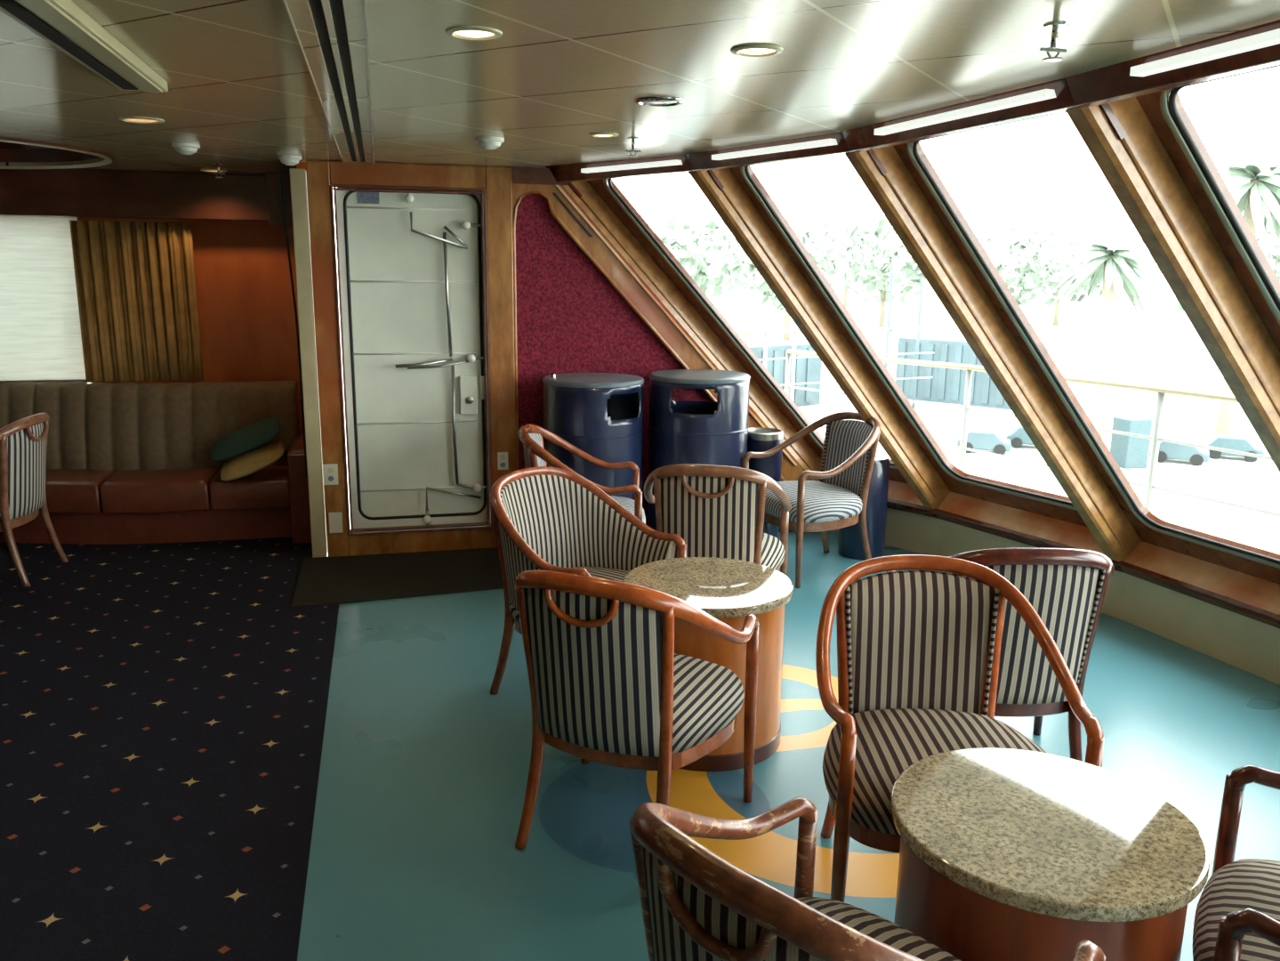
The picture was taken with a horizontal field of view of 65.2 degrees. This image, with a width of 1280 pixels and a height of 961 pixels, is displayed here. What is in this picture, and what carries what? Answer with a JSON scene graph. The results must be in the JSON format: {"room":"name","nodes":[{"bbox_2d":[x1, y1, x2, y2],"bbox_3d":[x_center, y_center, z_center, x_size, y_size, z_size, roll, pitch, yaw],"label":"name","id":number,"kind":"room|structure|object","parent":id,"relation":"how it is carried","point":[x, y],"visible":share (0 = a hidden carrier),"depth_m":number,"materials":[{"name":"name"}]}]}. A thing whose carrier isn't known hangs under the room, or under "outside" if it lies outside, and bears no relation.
{"room":"ship interior","nodes":[
{"label":"ship interior","id":0,"kind":"room"},
{"bbox_2d":[23,216,302,429],"bbox_3d":[-4.768,-0.866,5.832,5.660,2.435,0.150,-2,12,-14],"label":"wall","id":1,"kind":"structure","parent":0,"point":[247,327],"depth_m":6.29,"materials":[{"name":"brown wood"}]},
{"bbox_2d":[0,216,93,382],"bbox_3d":[-4.616,-1.024,5.815,2.560,1.025,0.108,-2,12,-14],"label":"window","id":2,"kind":"structure","parent":1,"relation":"in","point":[41,337],"depth_m":6.04,"materials":[{"name":"white fabric"}]},
{"bbox_2d":[0,169,268,221],"bbox_3d":[-4.747,-1.617,5.500,5.600,0.264,0.180,-2,12,-14],"label":"valance","id":3,"kind":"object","parent":1,"relation":"attached to","point":[77,193],"depth_m":5.86,"materials":[{"name":"brown wood"}]},
{"bbox_2d":[69,220,203,381],"bbox_3d":[-3.038,-1.078,6.064,0.664,0.948,0.055,-2,12,-14],"label":"curtain","id":4,"kind":"object","parent":1,"relation":"hanging from","point":[135,281],"visible":1,"depth_m":6.06,"materials":[{"name":"gold fabric"}]},
{"bbox_2d":[0,536,338,960],"bbox_3d":[-3.530,1.312,1.428,5.744,0.054,9.900,-2,12,-14],"label":"carpet","id":5,"kind":"object","parent":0,"point":[164,706],"visible":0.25,"depth_m":3.34,"materials":[{"name":"black carpet"}]},
{"bbox_2d":[0,412,68,587],"bbox_3d":[-3.321,0.083,5.074,0.624,0.840,0.636,-1,12,-6],"label":"armchair","id":6,"kind":"object","parent":5,"relation":"on","point":[23,442],"visible":1,"depth_m":4.96,"materials":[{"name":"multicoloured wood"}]},
{"bbox_2d":[0,380,311,544],"bbox_3d":[-3.382,-0.094,5.805,2.870,0.870,0.897,-2,12,-14],"label":"sofa","id":7,"kind":"object","parent":5,"relation":"on","point":[127,462],"visible":0.78,"depth_m":5.94,"materials":[{"name":"brown leather"}]},
{"bbox_2d":[39,468,114,513],"bbox_3d":[-3.390,0.045,5.857,0.558,0.175,0.642,-2,13,-14],"label":"seat cushion","id":8,"kind":"object","parent":7,"relation":"on","point":[67,490],"depth_m":5.63,"materials":[{"name":"brown leather"}]},
{"bbox_2d":[100,467,217,513],"bbox_3d":[-2.807,0.043,5.898,0.568,0.175,0.535,-2,13,-14],"label":"seat cushion","id":9,"kind":"object","parent":7,"relation":"on","point":[123,490],"depth_m":5.68,"materials":[{"name":"brown leather"}]},
{"bbox_2d":[209,465,290,509],"bbox_3d":[-2.304,0.027,6.001,0.433,0.175,0.490,-2,13,-14],"label":"seat cushion","id":10,"kind":"object","parent":7,"relation":"on","point":[266,488],"depth_m":5.78,"materials":[{"name":"brown leather"}]},
{"bbox_2d":[220,439,283,481],"bbox_3d":[-2.237,-0.117,5.782,0.360,0.194,0.291,-3,13,-15],"label":"cushion","id":11,"kind":"object","parent":7,"relation":"on","point":[254,460],"visible":0.89,"depth_m":5.70,"materials":[{"name":"yellow fabric"}]},
{"bbox_2d":[210,417,280,460],"bbox_3d":[-2.297,-0.241,5.834,0.399,0.211,0.287,-3,13,-15],"label":"cushion","id":12,"kind":"object","parent":11,"relation":"on","point":[250,437],"visible":1,"depth_m":5.77,"materials":[{"name":"green fabric"}]},
{"bbox_2d":[296,161,305,170],"bbox_3d":[-1.913,-0.886,5.962,0.060,2.385,1.200,-2,12,-14],"label":"wall","id":13,"kind":"structure","parent":0,"point":[301,165],"depth_m":5.21,"materials":[{"name":"brown wood"}]},
{"bbox_2d":[265,171,292,227],"bbox_3d":[-2.091,-1.666,5.968,0.220,0.304,0.220,-2,12,-14],"label":"trim","id":14,"kind":"structure","parent":13,"relation":"attached to","point":[273,186],"depth_m":5.85,"materials":[{"name":"brown wood"}]},
{"bbox_2d":[289,168,327,557],"bbox_3d":[-1.767,-0.588,5.355,0.073,2.060,0.145,-2,12,-14],"label":"trim","id":15,"kind":"structure","parent":13,"relation":"attached to","point":[298,179],"depth_m":5.28,"materials":[{"name":"beige metal"}]},
{"bbox_2d":[0,0,1279,175],"bbox_3d":[-2.509,-0.820,1.229,7.800,0.020,9.900,-2,12,-14],"label":"ceiling","id":16,"kind":"structure","parent":0,"point":[559,73],"depth_m":2.66,"materials":[{"name":"beige paint"}]},
{"bbox_2d":[0,136,117,169],"bbox_3d":[-3.542,-1.665,4.715,1.910,0.216,1.910,-2,12,-14],"label":"trim","id":17,"kind":"structure","parent":16,"relation":"attached to","point":[12,149],"depth_m":5.54,"materials":[{"name":"beige metal"}]},
{"bbox_2d":[0,0,168,92],"bbox_3d":[-0.814,-0.617,0.509,0.130,0.036,5.020,-2,12,-14],"label":"ceiling vent","id":18,"kind":"object","parent":16,"relation":"in","point":[64,25],"visible":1,"depth_m":2.23,"materials":[{"name":"beige metal"}]},
{"bbox_2d":[117,116,164,123],"bbox_3d":[-1.837,-1.327,3.690,0.156,0.008,0.156,-2,12,-14],"label":"recessed light","id":19,"kind":"object","parent":16,"relation":"in","point":[132,119],"visible":1,"depth_m":3.67,"materials":[{"name":"beige metal"}]},
{"bbox_2d":[171,143,200,154],"bbox_3d":[-2.031,-1.480,4.482,0.115,0.044,0.115,-2,12,-14],"label":"smoke detector","id":20,"kind":"object","parent":16,"relation":"attached to","point":[184,148],"visible":1,"depth_m":4.45,"materials":[{"name":"white plastic"}]},
{"bbox_2d":[200,169,227,172],"bbox_3d":[-2.441,-1.774,5.737,0.146,0.008,0.146,-2,12,-14],"label":"recessed light","id":21,"kind":"object","parent":16,"relation":"in","point":[204,170],"visible":0.84,"depth_m":5.70,"materials":[{"name":"beige metal"}]},
{"bbox_2d":[212,163,225,177],"bbox_3d":[-2.265,-1.664,5.385,0.051,0.070,0.051,8,14,30],"label":"sprinkler","id":22,"kind":"object","parent":16,"relation":"attached to","point":[217,165],"visible":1,"depth_m":5.38,"materials":[{"name":"silver metal"}]},
{"bbox_2d":[277,154,301,165],"bbox_3d":[-1.725,-1.573,4.932,0.115,0.044,0.115,-2,12,-14],"label":"smoke detector","id":23,"kind":"object","parent":16,"relation":"attached to","point":[285,159],"visible":1,"depth_m":4.90,"materials":[{"name":"white plastic"}]},
{"bbox_2d":[279,161,307,478],"bbox_3d":[-1.823,-0.822,5.275,0.059,1.650,0.021,3,12,12],"label":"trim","id":24,"kind":"structure","parent":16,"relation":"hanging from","point":[280,163],"depth_m":5.26,"materials":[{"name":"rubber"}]},
{"bbox_2d":[282,0,374,163],"bbox_3d":[-0.497,-0.838,1.499,0.154,0.013,7.630,-2,12,-14],"label":"ceiling vent","id":25,"kind":"object","parent":16,"relation":"in","point":[331,35],"visible":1,"depth_m":2.57,"materials":[{"name":"beige metal"}]},
{"bbox_2d":[445,25,502,40],"bbox_3d":[-0.370,-0.998,2.236,0.126,0.008,0.126,-2,12,-14],"label":"recessed light","id":26,"kind":"object","parent":16,"relation":"in","point":[469,32],"visible":1,"depth_m":2.22,"materials":[{"name":"beige metal"}]},
{"bbox_2d":[475,136,504,149],"bbox_3d":[-0.619,-1.388,4.130,0.115,0.044,0.115,-2,12,-14],"label":"smoke detector","id":27,"kind":"object","parent":16,"relation":"attached to","point":[487,142],"visible":1,"depth_m":4.09,"materials":[{"name":"white plastic"}]},
{"bbox_2d":[589,132,618,137],"bbox_3d":[-0.142,-1.366,3.963,0.116,0.008,0.116,-2,12,-14],"label":"recessed light","id":28,"kind":"object","parent":16,"relation":"in","point":[594,134],"visible":1,"depth_m":3.94,"materials":[{"name":"beige metal"}]},
{"bbox_2d":[626,136,640,156],"bbox_3d":[-0.027,-1.357,4.079,0.051,0.070,0.051,8,14,30],"label":"sprinkler","id":29,"kind":"object","parent":16,"relation":"attached to","point":[632,139],"visible":1,"depth_m":4.07,"materials":[{"name":"silver metal"}]},
{"bbox_2d":[634,96,684,106],"bbox_3d":[0.061,-1.187,3.141,0.160,0.008,0.160,-2,12,-14],"label":"recessed light","id":30,"kind":"object","parent":16,"relation":"in","point":[656,101],"visible":1,"depth_m":3.12,"materials":[{"name":"silver metal"}]},
{"bbox_2d":[730,43,783,56],"bbox_3d":[0.278,-1.022,2.384,0.126,0.008,0.126,-2,12,-14],"label":"recessed light","id":31,"kind":"object","parent":16,"relation":"in","point":[754,50],"visible":1,"depth_m":2.37,"materials":[{"name":"beige metal"}]},
{"bbox_2d":[1039,22,1069,62],"bbox_3d":[0.875,-0.925,2.116,0.051,0.070,0.051,8,14,30],"label":"sprinkler","id":32,"kind":"object","parent":16,"relation":"attached to","point":[1054,27],"visible":1,"depth_m":2.11,"materials":[{"name":"silver metal"}]},
{"bbox_2d":[297,530,1279,960],"bbox_3d":[1.232,1.244,2.016,3.775,0.050,8.700,-2,12,-14],"label":"floor","id":33,"kind":"structure","parent":0,"point":[423,770],"depth_m":3.16,"materials":[{"name":"teal plastic"}]},
{"bbox_2d":[291,547,503,607],"bbox_3d":[-1.213,0.491,5.235,1.090,0.012,0.810,-2,12,-14],"label":"door mat","id":34,"kind":"object","parent":33,"relation":"on","point":[354,578],"visible":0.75,"depth_m":5.19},
{"bbox_2d":[518,423,645,523],"bbox_3d":[-0.282,0.148,4.940,0.624,0.840,0.636,0,12,-1],"label":"armchair","id":35,"kind":"object","parent":33,"relation":"on","point":[535,454],"visible":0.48,"depth_m":4.88,"materials":[{"name":"brown wood"}]},
{"bbox_2d":[489,466,686,694],"bbox_3d":[-0.222,0.404,3.748,0.624,0.840,0.636,10,15,36],"label":"armchair","id":36,"kind":"object","parent":33,"relation":"on","point":[545,518],"visible":0.57,"depth_m":3.87,"materials":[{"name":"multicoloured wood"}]},
{"bbox_2d":[542,372,644,499],"bbox_3d":[-0.257,-0.072,5.503,0.548,1.025,0.548,-2,12,-14],"label":"litter bin","id":37,"kind":"object","parent":33,"relation":"on","point":[600,414],"visible":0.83,"depth_m":5.24,"materials":[{"name":"blue metal"}]},
{"bbox_2d":[514,570,758,849],"bbox_3d":[-0.031,0.597,2.863,0.636,0.840,0.624,6,13,24],"label":"armchair","id":38,"kind":"object","parent":33,"relation":"on","point":[608,684],"visible":0.99,"depth_m":2.62,"materials":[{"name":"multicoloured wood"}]},
{"bbox_2d":[647,369,750,531],"bbox_3d":[0.325,-0.093,5.649,0.560,1.018,0.560,-2,12,-14],"label":"litter bin","id":39,"kind":"object","parent":33,"relation":"on","point":[689,431],"visible":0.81,"depth_m":5.39,"materials":[{"name":"blue metal"}]},
{"bbox_2d":[622,556,793,771],"bbox_3d":[0.226,0.613,3.444,0.574,0.560,0.574,-2,12,-14],"label":"round table","id":40,"kind":"object","parent":33,"relation":"on","point":[729,590],"visible":0.5,"depth_m":3.26,"materials":[{"name":"stone"}]},
{"bbox_2d":[644,464,791,575],"bbox_3d":[0.322,0.290,4.310,0.636,0.840,0.624,3,12,11],"label":"armchair","id":41,"kind":"object","parent":33,"relation":"on","point":[718,511],"visible":0.7,"depth_m":4.02,"materials":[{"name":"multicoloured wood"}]},
{"bbox_2d":[747,426,783,538],"bbox_3d":[0.703,0.047,5.810,0.234,0.684,0.234,-2,12,-14],"label":"bin","id":42,"kind":"object","parent":33,"relation":"on","point":[759,438],"visible":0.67,"depth_m":5.68,"materials":[{"name":"blue metal"}]},
{"bbox_2d":[741,410,880,587],"bbox_3d":[0.935,0.067,5.383,0.624,0.840,0.636,-5,13,-24],"label":"armchair","id":43,"kind":"object","parent":33,"relation":"on","point":[838,499],"visible":0.91,"depth_m":5.27,"materials":[{"name":"brown wood"}]},
{"bbox_2d":[837,452,890,560],"bbox_3d":[1.269,0.141,5.665,0.256,0.575,0.267,-2,12,-14],"label":"pedal bin","id":44,"kind":"object","parent":33,"relation":"on","point":[850,545],"visible":0.6,"depth_m":5.58,"materials":[{"name":"blue metal"}]},
{"bbox_2d":[629,796,1105,960],"bbox_3d":[0.310,0.873,1.597,0.624,0.840,0.636,-10,16,-41],"label":"armchair","id":45,"kind":"object","parent":33,"relation":"on","point":[696,905],"visible":1,"depth_m":1.38,"materials":[{"name":"brown wood"}]},
{"bbox_2d":[815,554,1104,901],"bbox_3d":[0.750,0.673,2.548,0.636,0.840,0.624,1,12,1],"label":"armchair","id":46,"kind":"object","parent":33,"relation":"on","point":[919,649],"visible":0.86,"depth_m":2.69,"materials":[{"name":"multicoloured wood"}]},
{"bbox_2d":[885,547,1114,760],"bbox_3d":[1.125,0.540,3.187,0.636,0.840,0.624,1,12,0],"label":"armchair","id":47,"kind":"object","parent":33,"relation":"on","point":[1066,587],"visible":0.52,"depth_m":2.90,"materials":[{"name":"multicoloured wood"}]},
{"bbox_2d":[890,747,1209,960],"bbox_3d":[0.781,0.927,2.012,0.574,0.560,0.574,-2,12,-14],"label":"round table","id":48,"kind":"object","parent":33,"relation":"on","point":[1006,854],"visible":0.98,"depth_m":1.85,"materials":[{"name":"stone"}]},
{"bbox_2d":[1192,764,1279,960],"bbox_3d":[1.323,0.852,1.747,0.624,0.840,0.636,8,14,30],"label":"armchair","id":49,"kind":"object","parent":33,"relation":"on","point":[1237,914],"visible":1,"depth_m":1.91,"materials":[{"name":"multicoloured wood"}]},
{"bbox_2d":[829,507,1279,684],"bbox_3d":[2.618,1.023,2.333,0.934,0.380,8.536,-2,12,-14],"label":"wall","id":50,"kind":"structure","parent":0,"point":[1252,646],"depth_m":4.49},
{"bbox_2d":[504,166,812,531],"bbox_3d":[-0.156,-0.802,5.750,3.245,2.450,0.180,-2,12,-14],"label":"wall panel","id":51,"kind":"object","parent":50,"relation":"in","point":[579,305],"depth_m":5.62,"materials":[{"name":"red fabric"}]},
{"bbox_2d":[305,160,515,556],"bbox_3d":[-1.206,-0.622,5.439,1.045,2.104,0.169,-2,12,-14],"label":"door","id":52,"kind":"structure","parent":51,"relation":"attached to","point":[424,264],"depth_m":5.44,"materials":[{"name":"white metal"}]},
{"bbox_2d":[322,463,338,484],"bbox_3d":[-1.673,-0.033,5.418,0.075,0.115,0.010,-2,12,-14],"label":"power outlet","id":53,"kind":"object","parent":52,"relation":"attached to","point":[330,470],"visible":1,"depth_m":5.42,"materials":[{"name":"beige plastic"}]},
{"bbox_2d":[327,467,333,473],"bbox_3d":[-1.672,-0.053,5.410,0.030,0.030,0.003,-2,13,-14],"label":"socket","id":54,"kind":"object","parent":53,"relation":"attached to","point":[329,470],"depth_m":5.41,"materials":[{"name":"beige plastic"}]},
{"bbox_2d":[328,475,333,481],"bbox_3d":[-1.673,-0.010,5.420,0.030,0.030,0.003,-2,13,-14],"label":"socket","id":55,"kind":"object","parent":53,"relation":"attached to","point":[330,478],"depth_m":5.42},
{"bbox_2d":[328,512,342,532],"bbox_3d":[-1.665,0.231,5.479,0.070,0.115,0.007,-2,12,-14],"label":"blank plate","id":56,"kind":"object","parent":52,"relation":"attached to","point":[335,519],"visible":1,"depth_m":5.48,"materials":[{"name":"beige plastic"}]},
{"bbox_2d":[497,451,508,469],"bbox_3d":[-0.772,-0.110,5.636,0.060,0.100,0.010,-2,12,-14],"label":"power outlet","id":57,"kind":"object","parent":52,"relation":"attached to","point":[502,456],"visible":1,"depth_m":5.63,"materials":[{"name":"beige plastic"}]},
{"bbox_2d":[542,166,821,481],"bbox_3d":[0.316,-0.888,5.897,1.846,1.989,0.172,-2,12,-14],"label":"window frame","id":58,"kind":"structure","parent":50,"relation":"attached to","point":[592,205],"depth_m":5.79,"materials":[{"name":"brown wood"}]},
{"bbox_2d":[545,154,949,518],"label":"window","id":59,"kind":"structure","parent":50,"relation":"in","point":[599,175],"depth_m":5.29,"materials":[{"name":"brown wood"}]},
{"bbox_2d":[580,159,682,173],"bbox_3d":[-0.051,-1.544,4.931,0.042,0.020,0.696,-10,16,-42],"label":"strip light","id":60,"kind":"object","parent":59,"relation":"attached to","point":[628,165],"depth_m":4.91,"materials":[{"name":"white plastic"}]},
{"bbox_2d":[686,131,1141,572],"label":"window","id":61,"kind":"structure","parent":50,"relation":"in","point":[1035,518],"depth_m":4.46,"materials":[{"name":"brown wood"}]},
{"bbox_2d":[711,138,837,160],"bbox_3d":[0.542,-1.372,4.162,0.042,0.020,0.755,-7,14,-32],"label":"strip light","id":62,"kind":"object","parent":61,"relation":"attached to","point":[792,147],"depth_m":4.13,"materials":[{"name":"white plastic"}]},
{"bbox_2d":[842,77,1279,627],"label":"window","id":63,"kind":"structure","parent":50,"relation":"in","point":[1237,577],"depth_m":3.10,"materials":[{"name":"brown wood"}]},
{"bbox_2d":[873,88,1056,135],"bbox_3d":[0.991,-1.152,3.159,0.042,0.020,0.893,-3,13,-18],"label":"strip light","id":64,"kind":"object","parent":63,"relation":"attached to","point":[1024,100],"depth_m":3.08,"materials":[{"name":"white plastic"}]},
{"bbox_2d":[1065,19,1279,352],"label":"window","id":65,"kind":"structure","parent":50,"relation":"in","point":[1156,79],"depth_m":2.69,"materials":[{"name":"brown wood"}]},
{"bbox_2d":[1129,28,1279,76],"bbox_3d":[1.324,-0.900,2.007,0.042,0.020,0.912,-2,13,-14],"label":"strip light","id":66,"kind":"object","parent":65,"relation":"attached to","point":[1258,43],"depth_m":2.22,"materials":[{"name":"white plastic"}]},
{"label":"outside","id":67,"kind":"structure","parent":0,"visible":0},
{"bbox_3d":[2.922,1.021,4.571,2.600,0.050,12.800,-2,12,-14],"label":"floor","id":68,"kind":"structure","parent":67,"visible":0},
{"bbox_2d":[784,348,1279,516],"bbox_3d":[3.777,0.537,3.853,0.998,1.219,11.010,-4,13,-22],"label":"deck railing","id":69,"kind":"object","parent":68,"relation":"on","point":[1161,390],"visible":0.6,"depth_m":6.28,"materials":[{"name":"white metal"}]},
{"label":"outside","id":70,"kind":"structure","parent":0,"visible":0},
{"bbox_2d":[87,270,1279,554],"bbox_3d":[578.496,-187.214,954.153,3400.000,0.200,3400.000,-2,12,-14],"label":"ground","id":71,"kind":"structure","parent":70,"point":[1168,352],"depth_m":89.69,"materials":[{"name":"concrete"}]},
{"bbox_2d":[646,221,730,292],"bbox_3d":[0.990,-29.393,147.353,22.751,16.820,23.117,-2,12,-14],"label":"tree","id":72,"kind":"object","parent":71,"relation":"on","point":[684,244],"visible":0.16,"depth_m":143.98,"materials":[{"name":"green plant"}]},
{"bbox_2d":[658,217,754,297],"bbox_3d":[12.505,-41.145,195.592,21.724,19.804,22.529,-2,12,-14],"label":"tree","id":73,"kind":"object","parent":71,"relation":"on","point":[704,224],"visible":0.38,"depth_m":191.54,"materials":[{"name":"green plant"}]},
{"bbox_2d":[743,338,821,406],"bbox_3d":[7.878,-8.190,77.622,11.470,4.800,6.120,-8,15,-36],"label":"warehouse","id":74,"kind":"structure","parent":71,"relation":"on","point":[807,369],"depth_m":77.28,"materials":[{"name":"metal"}]},
{"bbox_2d":[724,207,853,340],"bbox_3d":[21.364,-29.895,145.281,20.162,19.136,18.689,-2,12,-14],"label":"tree","id":75,"kind":"object","parent":71,"relation":"on","point":[828,256],"visible":0.38,"depth_m":143.35,"materials":[{"name":"green plant"}]},
{"bbox_2d":[800,211,905,308],"bbox_3d":[46.532,-48.478,224.573,24.213,22.749,23.321,-2,12,-14],"label":"tree","id":76,"kind":"object","parent":71,"relation":"on","point":[846,224],"visible":0.23,"depth_m":221.92,"materials":[{"name":"green plant"}]},
{"bbox_2d":[830,215,925,327],"bbox_3d":[41.976,-35.789,171.271,20.857,20.218,20.461,-2,12,-14],"label":"tree","id":77,"kind":"object","parent":71,"relation":"on","point":[870,234],"visible":0.7,"depth_m":169.32,"materials":[{"name":"green plant"}]},
{"bbox_2d":[884,273,893,368],"bbox_3d":[16.680,-8.756,67.637,0.222,10.300,0.222,-8,15,-36],"label":"lamp post","id":78,"kind":"object","parent":71,"relation":"on","point":[891,274],"visible":0.54,"depth_m":67.07,"materials":[{"name":"white metal"}]},
{"bbox_2d":[911,282,923,409],"bbox_3d":[19.907,-9.286,71.945,0.222,9.600,0.222,2,12,8],"label":"lamp post","id":79,"kind":"object","parent":71,"relation":"on","point":[921,289],"visible":0.65,"depth_m":71.80,"materials":[{"name":"white metal"}]},
{"bbox_2d":[895,334,1049,410],"bbox_3d":[27.096,-9.037,82.134,10.214,5.000,6.120,11,16,39],"label":"building","id":80,"kind":"structure","parent":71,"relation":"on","point":[946,385],"depth_m":80.55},
{"bbox_2d":[957,427,1011,454],"bbox_3d":[20.386,-2.330,59.346,3.000,1.300,1.800,5,13,19],"label":"car","id":81,"kind":"object","parent":71,"relation":"on","point":[982,438],"visible":0.73,"depth_m":58.57,"materials":[{"name":"white metal"}]},
{"bbox_2d":[1006,423,1033,448],"bbox_3d":[24.012,-2.676,61.158,3.000,1.300,1.800,5,13,21],"label":"car","id":82,"kind":"object","parent":71,"relation":"on","point":[1018,436],"visible":0.41,"depth_m":60.67,"materials":[{"name":"white metal"}]},
{"bbox_2d":[973,213,1080,309],"bbox_3d":[57.019,-31.899,157.052,20.733,18.924,20.642,-2,12,-14],"label":"tree","id":83,"kind":"object","parent":71,"relation":"on","point":[1030,279],"visible":0.61,"depth_m":151.74,"materials":[{"name":"green plant"}]},
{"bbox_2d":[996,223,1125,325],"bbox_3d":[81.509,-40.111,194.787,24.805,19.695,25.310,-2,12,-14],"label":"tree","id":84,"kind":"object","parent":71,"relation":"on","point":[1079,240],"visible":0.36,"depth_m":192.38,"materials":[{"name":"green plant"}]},
{"bbox_2d":[1047,238,1159,438],"bbox_3d":[25.157,-6.794,54.264,5.621,12.303,5.969,-2,12,-14],"label":"palm tree","id":85,"kind":"object","parent":71,"relation":"on","point":[1119,268],"visible":0.96,"depth_m":53.65,"materials":[{"name":"green plant"}]},
{"bbox_2d":[1110,416,1152,468],"bbox_3d":[27.106,-2.116,55.384,1.400,2.700,1.400,-2,12,-14],"label":"container","id":86,"kind":"object","parent":71,"relation":"on","point":[1129,452],"visible":0.89,"depth_m":54.84,"materials":[{"name":"metal"}]},
{"bbox_2d":[1149,435,1209,466],"bbox_3d":[30.711,-1.705,57.000,3.000,1.300,1.800,7,14,28],"label":"car","id":87,"kind":"object","parent":71,"relation":"on","point":[1196,455],"visible":0.74,"depth_m":56.30,"materials":[{"name":"metal"}]},
{"bbox_2d":[1149,220,1279,316],"bbox_3d":[71.464,-23.040,118.372,19.914,18.176,20.741,-2,12,-14],"label":"tree","id":88,"kind":"object","parent":71,"relation":"on","point":[1267,242],"visible":0.06,"depth_m":111.29,"materials":[{"name":"green plant"}]},
{"bbox_2d":[1204,433,1263,462],"bbox_3d":[34.535,-1.926,58.237,3.000,1.300,1.800,8,14,30],"label":"car","id":89,"kind":"object","parent":71,"relation":"on","point":[1243,443],"visible":0.72,"depth_m":57.59,"materials":[{"name":"metal"}]},
{"bbox_2d":[1213,158,1279,437],"bbox_3d":[38.266,-11.173,63.241,8.002,17.386,7.307,-2,12,-14],"label":"palm tree","id":90,"kind":"object","parent":71,"relation":"on","point":[1259,201],"visible":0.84,"depth_m":61.46,"materials":[{"name":"green plant"}]},
{"bbox_2d":[1255,228,1279,279],"bbox_3d":[94.749,-29.498,143.881,24.121,20.622,25.673,-2,12,-14],"label":"tree","id":91,"kind":"object","parent":71,"relation":"on","point":[1276,271],"visible":0.02,"depth_m":141.72,"materials":[{"name":"green plant"}]},
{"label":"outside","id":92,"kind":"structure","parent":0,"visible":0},
{"bbox_2d":[801,409,940,438],"bbox_3d":[1.639,-0.609,12.093,4.100,0.050,2.650,-2,12,-14],"label":"deck","id":93,"kind":"object","parent":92,"point":[812,415],"visible":0.12,"depth_m":13.03,"materials":[{"name":"white"}]},
{"bbox_2d":[736,326,937,411],"bbox_3d":[2.043,-1.117,11.458,3.488,1.219,0.295,-7,14,-31],"label":"deck railing","id":94,"kind":"object","parent":93,"relation":"on","point":[765,333],"visible":0.4,"depth_m":11.46,"materials":[{"name":"white metal"}]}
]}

